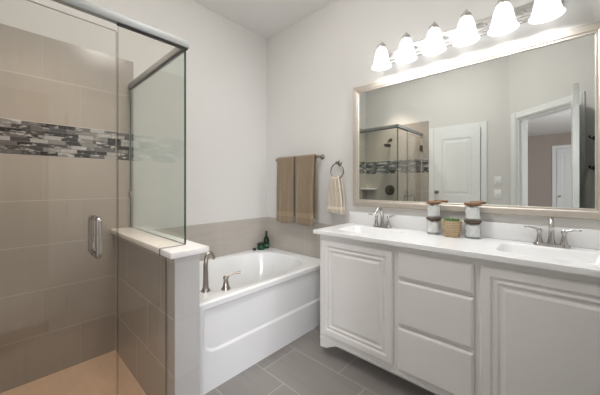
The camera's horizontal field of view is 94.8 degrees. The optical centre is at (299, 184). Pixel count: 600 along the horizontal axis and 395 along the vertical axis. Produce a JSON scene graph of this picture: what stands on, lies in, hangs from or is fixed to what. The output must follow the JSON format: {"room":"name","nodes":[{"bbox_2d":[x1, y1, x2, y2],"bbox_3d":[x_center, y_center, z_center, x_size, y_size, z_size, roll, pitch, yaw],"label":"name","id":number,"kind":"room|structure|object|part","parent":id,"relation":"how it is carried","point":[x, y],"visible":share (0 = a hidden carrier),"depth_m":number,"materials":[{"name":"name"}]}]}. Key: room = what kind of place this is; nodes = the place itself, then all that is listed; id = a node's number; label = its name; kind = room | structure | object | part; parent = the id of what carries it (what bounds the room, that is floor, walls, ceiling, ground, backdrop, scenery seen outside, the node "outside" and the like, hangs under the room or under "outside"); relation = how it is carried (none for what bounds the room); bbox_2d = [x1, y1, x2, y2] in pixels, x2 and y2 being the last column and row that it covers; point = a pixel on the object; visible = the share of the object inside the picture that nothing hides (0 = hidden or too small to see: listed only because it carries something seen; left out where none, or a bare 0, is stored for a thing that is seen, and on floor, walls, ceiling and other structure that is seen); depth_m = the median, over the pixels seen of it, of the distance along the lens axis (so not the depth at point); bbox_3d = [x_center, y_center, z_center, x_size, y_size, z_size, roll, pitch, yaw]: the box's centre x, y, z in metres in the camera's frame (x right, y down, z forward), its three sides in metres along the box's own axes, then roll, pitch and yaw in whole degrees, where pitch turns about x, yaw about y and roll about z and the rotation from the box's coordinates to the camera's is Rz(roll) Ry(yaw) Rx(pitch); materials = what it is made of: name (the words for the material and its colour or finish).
{"room":"bathroom","nodes":[
{"label":"bathroom","id":0,"kind":"room"},
{"bbox_2d":[0,0,266,392],"bbox_3d":[-1.226,-0.224,2.432,0.131,3.010,2.590,0,0,43],"label":"wall","id":1,"kind":"structure","parent":0,"point":[65,79],"depth_m":2.06,"materials":[{"name":"tile"}]},
{"bbox_2d":[110,226,208,394],"bbox_3d":[-0.969,0.808,1.804,1.096,0.947,0.208,0,0,43],"label":"wall","id":2,"kind":"structure","parent":0,"point":[157,297],"depth_m":1.55,"materials":[{"name":"tile"}]},
{"bbox_2d":[0,325,435,394],"bbox_3d":[-0.140,1.325,1.427,3.090,0.112,2.600,0,0,43],"label":"floor","id":3,"kind":"structure","parent":0,"point":[302,366],"depth_m":1.82,"materials":[{"name":"tile"}]},
{"bbox_2d":[199,247,319,394],"bbox_3d":[-0.526,0.944,2.425,0.909,0.675,1.391,0,0,43],"label":"bathtub","id":4,"kind":"object","parent":3,"relation":"on","point":[274,300],"depth_m":2.08,"materials":[{"name":"ceramic"}]},
{"bbox_2d":[201,251,214,292],"bbox_3d":[-0.640,0.592,1.916,0.060,0.266,0.124,0,0,7],"label":"tub spout","id":5,"kind":"object","parent":4,"relation":"on","point":[205,289],"visible":0.98,"depth_m":1.87,"materials":[{"name":"silver metal"}]},
{"bbox_3d":[-0.482,0.665,1.920,0.132,0.118,0.064,0,0,-1],"label":"tub faucet handle","id":6,"kind":"part","parent":4,"relation":"part of","materials":[{"name":"silver metal"}]},
{"bbox_3d":[-0.469,0.626,1.934,0.106,0.038,0.022,0,0,-15],"label":"lever","id":7,"kind":"part","parent":4,"relation":"part of","materials":[{"name":"silver metal"}]},
{"bbox_2d":[257,242,264,249],"bbox_3d":[-0.436,0.688,3.099,0.086,0.073,0.086,0,0,43],"label":"jar","id":8,"kind":"object","parent":4,"relation":"on","point":[261,245],"visible":1,"depth_m":3.07,"materials":[{"name":"green glass"}]},
{"bbox_2d":[264,231,268,248],"bbox_3d":[-0.386,0.625,3.173,0.067,0.198,0.067,0,0,43],"label":"bottle","id":9,"kind":"object","parent":4,"relation":"on","point":[266,238],"visible":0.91,"depth_m":3.15,"materials":[{"name":"green glass"}]},
{"bbox_2d":[320,235,599,394],"bbox_3d":[0.900,0.826,1.723,1.610,0.912,0.494,0,0,43],"label":"vanity cabinet","id":10,"kind":"object","parent":3,"relation":"on","point":[442,324],"visible":0.96,"depth_m":1.44,"materials":[{"name":"paint"}]},
{"bbox_3d":[0.370,0.757,1.888,0.553,0.704,0.020,0,0,43],"label":"door","id":11,"kind":"part","parent":10,"relation":"part of","materials":[{"name":"paint"}]},
{"bbox_3d":[0.744,0.992,1.545,0.397,0.260,0.020,0,0,43],"label":"drawer","id":12,"kind":"part","parent":10,"relation":"part of","materials":[{"name":"paint"}]},
{"bbox_3d":[0.744,0.711,1.545,0.397,0.262,0.020,0,0,43],"label":"drawer","id":13,"kind":"part","parent":10,"relation":"part of","materials":[{"name":"paint"}]},
{"bbox_3d":[0.744,0.482,1.545,0.397,0.154,0.020,0,0,43],"label":"drawer","id":14,"kind":"part","parent":10,"relation":"part of","materials":[{"name":"paint"}]},
{"bbox_2d":[313,223,599,277],"bbox_3d":[0.895,0.398,1.714,1.690,0.118,0.513,0,0,43],"label":"countertop","id":15,"kind":"structure","parent":10,"relation":"on","point":[574,260],"depth_m":1.54,"materials":[{"name":"stone"}]},
{"bbox_2d":[338,226,405,235],"bbox_3d":[0.529,0.398,2.059,0.440,0.118,0.300,0,0,43],"label":"sink basin","id":16,"kind":"object","parent":15,"relation":"in","point":[369,230],"depth_m":2.17,"materials":[{"name":"white ceramic"}]},
{"bbox_2d":[368,207,395,228],"bbox_3d":[0.651,0.254,2.198,0.169,0.167,0.177,0,0,-4],"label":"sink faucet","id":17,"kind":"object","parent":15,"relation":"on","point":[376,224],"visible":1,"depth_m":2.19,"materials":[{"name":"silver metal"}]},
{"bbox_3d":[0.620,0.283,2.240,0.037,0.084,0.038,0,0,43],"label":"handle","id":18,"kind":"part","parent":17,"relation":"part of","materials":[{"name":"silver metal"}]},
{"bbox_3d":[0.622,0.249,2.167,0.036,0.156,0.140,0,0,43],"label":"spout","id":19,"kind":"part","parent":17,"relation":"part of","materials":[{"name":"silver metal"}]},
{"bbox_3d":[0.695,0.283,2.171,0.037,0.084,0.038,0,0,43],"label":"handle","id":20,"kind":"part","parent":17,"relation":"part of","materials":[{"name":"silver metal"}]},
{"bbox_2d":[426,217,441,233],"bbox_3d":[0.933,0.282,1.925,0.098,0.113,0.098,0,0,43],"label":"jar","id":21,"kind":"object","parent":15,"relation":"on","point":[433,224],"visible":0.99,"depth_m":1.89,"materials":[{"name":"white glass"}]},
{"bbox_2d":[426,201,441,217],"bbox_3d":[0.933,0.169,1.925,0.098,0.113,0.098,0,0,43],"label":"jar","id":22,"kind":"object","parent":21,"relation":"on","point":[433,208],"visible":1,"depth_m":1.90,"materials":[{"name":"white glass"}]},
{"bbox_3d":[0.933,0.123,1.925,0.098,0.021,0.098,0,0,43],"label":"lid","id":23,"kind":"part","parent":22,"relation":"part of","materials":[{"name":"brown wood"}]},
{"bbox_3d":[0.933,0.236,1.925,0.098,0.021,0.098,0,0,43],"label":"lid","id":24,"kind":"part","parent":21,"relation":"part of","materials":[{"name":"brown wood"}]},
{"bbox_2d":[441,218,462,237],"bbox_3d":[1.004,0.276,1.826,0.126,0.126,0.131,0,0,43],"label":"basket","id":25,"kind":"object","parent":15,"relation":"on","point":[450,227],"visible":1,"depth_m":1.78,"materials":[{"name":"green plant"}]},
{"bbox_2d":[464,220,481,238],"bbox_3d":[1.105,0.282,1.766,0.098,0.113,0.098,0,0,43],"label":"jar","id":26,"kind":"object","parent":15,"relation":"on","point":[472,228],"visible":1,"depth_m":1.74,"materials":[{"name":"glass"}]},
{"bbox_2d":[464,202,481,220],"bbox_3d":[1.105,0.169,1.766,0.098,0.113,0.098,0,0,43],"label":"jar","id":27,"kind":"object","parent":26,"relation":"on","point":[472,211],"visible":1,"depth_m":1.74,"materials":[{"name":"glass"}]},
{"bbox_3d":[1.105,0.123,1.766,0.098,0.021,0.098,0,0,43],"label":"lid","id":28,"kind":"part","parent":27,"relation":"part of","materials":[{"name":"brown wood"}]},
{"bbox_3d":[1.105,0.236,1.766,0.098,0.021,0.098,0,0,43],"label":"lid","id":29,"kind":"part","parent":26,"relation":"part of","materials":[{"name":"brown wood"}]},
{"bbox_2d":[496,243,599,264],"bbox_3d":[1.264,0.398,1.383,0.440,0.118,0.300,0,0,43],"label":"sink basin","id":30,"kind":"object","parent":15,"relation":"in","point":[572,255],"depth_m":1.47,"materials":[{"name":"white ceramic"}]},
{"bbox_2d":[524,217,581,248],"bbox_3d":[1.386,0.254,1.522,0.169,0.167,0.177,0,0,-4],"label":"sink faucet","id":31,"kind":"object","parent":15,"relation":"on","point":[550,242],"visible":1,"depth_m":1.51,"materials":[{"name":"silver metal"}]},
{"bbox_3d":[1.355,0.283,1.563,0.037,0.084,0.038,0,0,43],"label":"handle","id":32,"kind":"part","parent":31,"relation":"part of","materials":[{"name":"silver metal"}]},
{"bbox_3d":[1.357,0.249,1.491,0.036,0.156,0.140,0,0,43],"label":"spout","id":33,"kind":"part","parent":31,"relation":"part of","materials":[{"name":"silver metal"}]},
{"bbox_3d":[1.430,0.283,1.494,0.037,0.084,0.038,0,0,43],"label":"handle","id":34,"kind":"part","parent":31,"relation":"part of","materials":[{"name":"silver metal"}]},
{"bbox_3d":[1.451,0.247,1.469,0.014,0.025,0.070,0,0,-40],"label":"lever","id":35,"kind":"part","parent":31,"relation":"part of","materials":[{"name":"silver metal"}]},
{"bbox_3d":[1.114,0.757,1.204,0.553,0.704,0.020,0,0,43],"label":"door","id":36,"kind":"part","parent":10,"relation":"part of","materials":[{"name":"paint"}]},
{"bbox_3d":[-0.972,1.232,1.165,0.120,0.100,0.804,0,0,43],"label":"shower curb","id":37,"kind":"object","parent":3,"relation":"on","visible":0},
{"bbox_2d":[27,0,188,258],"bbox_3d":[-1.265,0.188,1.514,1.053,1.983,0.920,0,0,43],"label":"shower enclosure","id":38,"kind":"object","parent":37,"relation":"on","point":[181,46],"visible":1,"depth_m":1.43,"materials":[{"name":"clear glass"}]},
{"bbox_3d":[-1.056,0.223,1.091,0.010,1.893,0.564,0,0,43],"label":"door","id":39,"kind":"part","parent":38,"relation":"part of","materials":[{"name":"clear glass"}]},
{"bbox_3d":[-0.921,0.229,1.238,0.173,0.184,0.023,0,0,43],"label":"pull handle","id":40,"kind":"part","parent":38,"relation":"part of","materials":[{"name":"silver metal"}]},
{"bbox_3d":[-0.941,-0.783,1.216,0.032,0.040,0.920,0,0,43],"label":"header rail","id":41,"kind":"part","parent":38,"relation":"part of","materials":[{"name":"metal"}]},
{"bbox_3d":[-1.001,-0.783,1.877,0.948,0.040,0.028,0,0,43],"label":"return rail","id":42,"kind":"part","parent":38,"relation":"part of","materials":[{"name":"metal"}]},
{"bbox_3d":[-0.996,-0.215,1.872,0.956,1.096,0.010,0,0,43],"label":"return panel","id":43,"kind":"part","parent":38,"relation":"part of","materials":[{"name":"clear glass"}]},
{"bbox_3d":[-0.752,0.208,1.422,0.010,1.943,0.319,0,0,43],"label":"panel","id":44,"kind":"part","parent":38,"relation":"part of","materials":[{"name":"clear glass"}]},
{"bbox_2d":[192,0,336,37],"bbox_3d":[-0.140,-1.778,1.427,3.090,0.100,2.600,0,0,43],"label":"ceiling","id":45,"kind":"structure","parent":0,"point":[266,18],"depth_m":2.75,"materials":[{"name":"paint"}]},
{"bbox_2d":[267,0,599,258],"bbox_3d":[0.740,-0.224,2.296,2.970,3.010,0.130,0,0,43],"label":"wall","id":46,"kind":"structure","parent":0,"point":[315,64],"depth_m":2.56,"materials":[{"name":"paint"}]},
{"bbox_2d":[275,154,324,160],"bbox_3d":[-0.021,-0.275,2.858,0.629,0.051,0.092,0,0,43],"label":"towel bar","id":47,"kind":"object","parent":46,"relation":"attached to","point":[322,156],"visible":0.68,"depth_m":2.68,"materials":[{"name":"silver metal"}]},
{"bbox_2d":[276,156,295,222],"bbox_3d":[-0.148,0.051,2.919,0.265,0.702,0.077,0,0,43],"label":"bath towel","id":48,"kind":"object","parent":47,"relation":"hanging from","point":[285,199],"visible":0.97,"depth_m":2.90,"materials":[{"name":"beige fabric"}]},
{"bbox_2d":[295,154,316,226],"bbox_3d":[0.050,0.050,2.739,0.260,0.700,0.074,0,0,43],"label":"bath towel","id":49,"kind":"object","parent":47,"relation":"hanging from","point":[305,165],"visible":1,"depth_m":2.70,"materials":[{"name":"beige fabric"}]},
{"bbox_3d":[0.191,-0.275,2.663,0.052,0.051,0.092,0,0,43],"label":"post","id":50,"kind":"part","parent":47,"relation":"part of","materials":[{"name":"silver metal"}]},
{"bbox_2d":[330,160,343,178],"bbox_3d":[0.350,-0.141,2.537,0.150,0.175,0.062,0,0,43],"label":"towel ring","id":51,"kind":"object","parent":46,"relation":"attached to","point":[339,162],"visible":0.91,"depth_m":2.54,"materials":[{"name":"silver metal"}]},
{"bbox_2d":[327,176,344,214],"bbox_3d":[0.328,0.092,2.529,0.168,0.346,0.068,0,0,43],"label":"hand towel","id":52,"kind":"object","parent":51,"relation":"hanging from","point":[336,200],"visible":1,"depth_m":2.50,"materials":[{"name":"beige fabric"}]},
{"bbox_2d":[371,0,565,70],"bbox_3d":[1.002,-1.014,1.836,1.106,0.201,0.212,0,0,43],"label":"vanity light","id":53,"kind":"object","parent":46,"relation":"attached to","point":[505,19],"visible":1,"depth_m":1.75,"materials":[{"name":"white glass"}]},
{"bbox_3d":[0.657,-1.062,2.165,0.068,0.104,0.142,0,0,43],"label":"socket arm","id":54,"kind":"part","parent":53,"relation":"part of"},
{"bbox_3d":[0.632,-0.987,2.138,0.154,0.147,0.154,0,0,43],"label":"lamp shade","id":55,"kind":"part","parent":53,"relation":"part of","materials":[{"name":"white glass"}]},
{"bbox_3d":[0.797,-1.062,2.036,0.068,0.104,0.142,0,0,43],"label":"socket arm","id":56,"kind":"part","parent":53,"relation":"part of"},
{"bbox_3d":[0.772,-0.987,2.009,0.154,0.147,0.154,0,0,43],"label":"lamp shade","id":57,"kind":"part","parent":53,"relation":"part of","materials":[{"name":"white glass"}]},
{"bbox_3d":[0.937,-1.062,1.907,0.068,0.104,0.142,0,0,43],"label":"socket arm","id":58,"kind":"part","parent":53,"relation":"part of"},
{"bbox_3d":[0.912,-0.987,1.880,0.154,0.147,0.154,0,0,43],"label":"lamp shade","id":59,"kind":"part","parent":53,"relation":"part of","materials":[{"name":"white glass"}]},
{"bbox_3d":[1.077,-1.062,1.778,0.068,0.104,0.142,0,0,43],"label":"socket arm","id":60,"kind":"part","parent":53,"relation":"part of"},
{"bbox_3d":[1.052,-0.987,1.751,0.154,0.147,0.154,0,0,43],"label":"lamp shade","id":61,"kind":"part","parent":53,"relation":"part of","materials":[{"name":"white glass"}]},
{"bbox_3d":[1.218,-1.062,1.649,0.068,0.104,0.142,0,0,43],"label":"socket arm","id":62,"kind":"part","parent":53,"relation":"part of"},
{"bbox_3d":[1.192,-0.987,1.622,0.154,0.147,0.154,0,0,43],"label":"lamp shade","id":63,"kind":"part","parent":53,"relation":"part of","materials":[{"name":"white glass"}]},
{"bbox_3d":[1.333,-0.987,1.493,0.154,0.147,0.154,0,0,43],"label":"lamp shade","id":64,"kind":"part","parent":53,"relation":"part of","materials":[{"name":"white glass"}]},
{"bbox_2d":[349,211,599,249],"bbox_3d":[1.069,0.287,1.903,1.690,0.102,0.020,0,0,43],"label":"backsplash","id":65,"kind":"structure","parent":46,"relation":"attached to","point":[588,238],"depth_m":1.71,"materials":[{"name":"stone"}]},
{"bbox_2d":[353,21,599,219],"bbox_3d":[1.034,-0.337,1.932,1.529,1.040,0.026,0,0,43],"label":"wall mirror","id":66,"kind":"object","parent":46,"relation":"attached to","point":[514,129],"visible":1,"depth_m":1.76,"materials":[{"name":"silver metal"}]}
]}

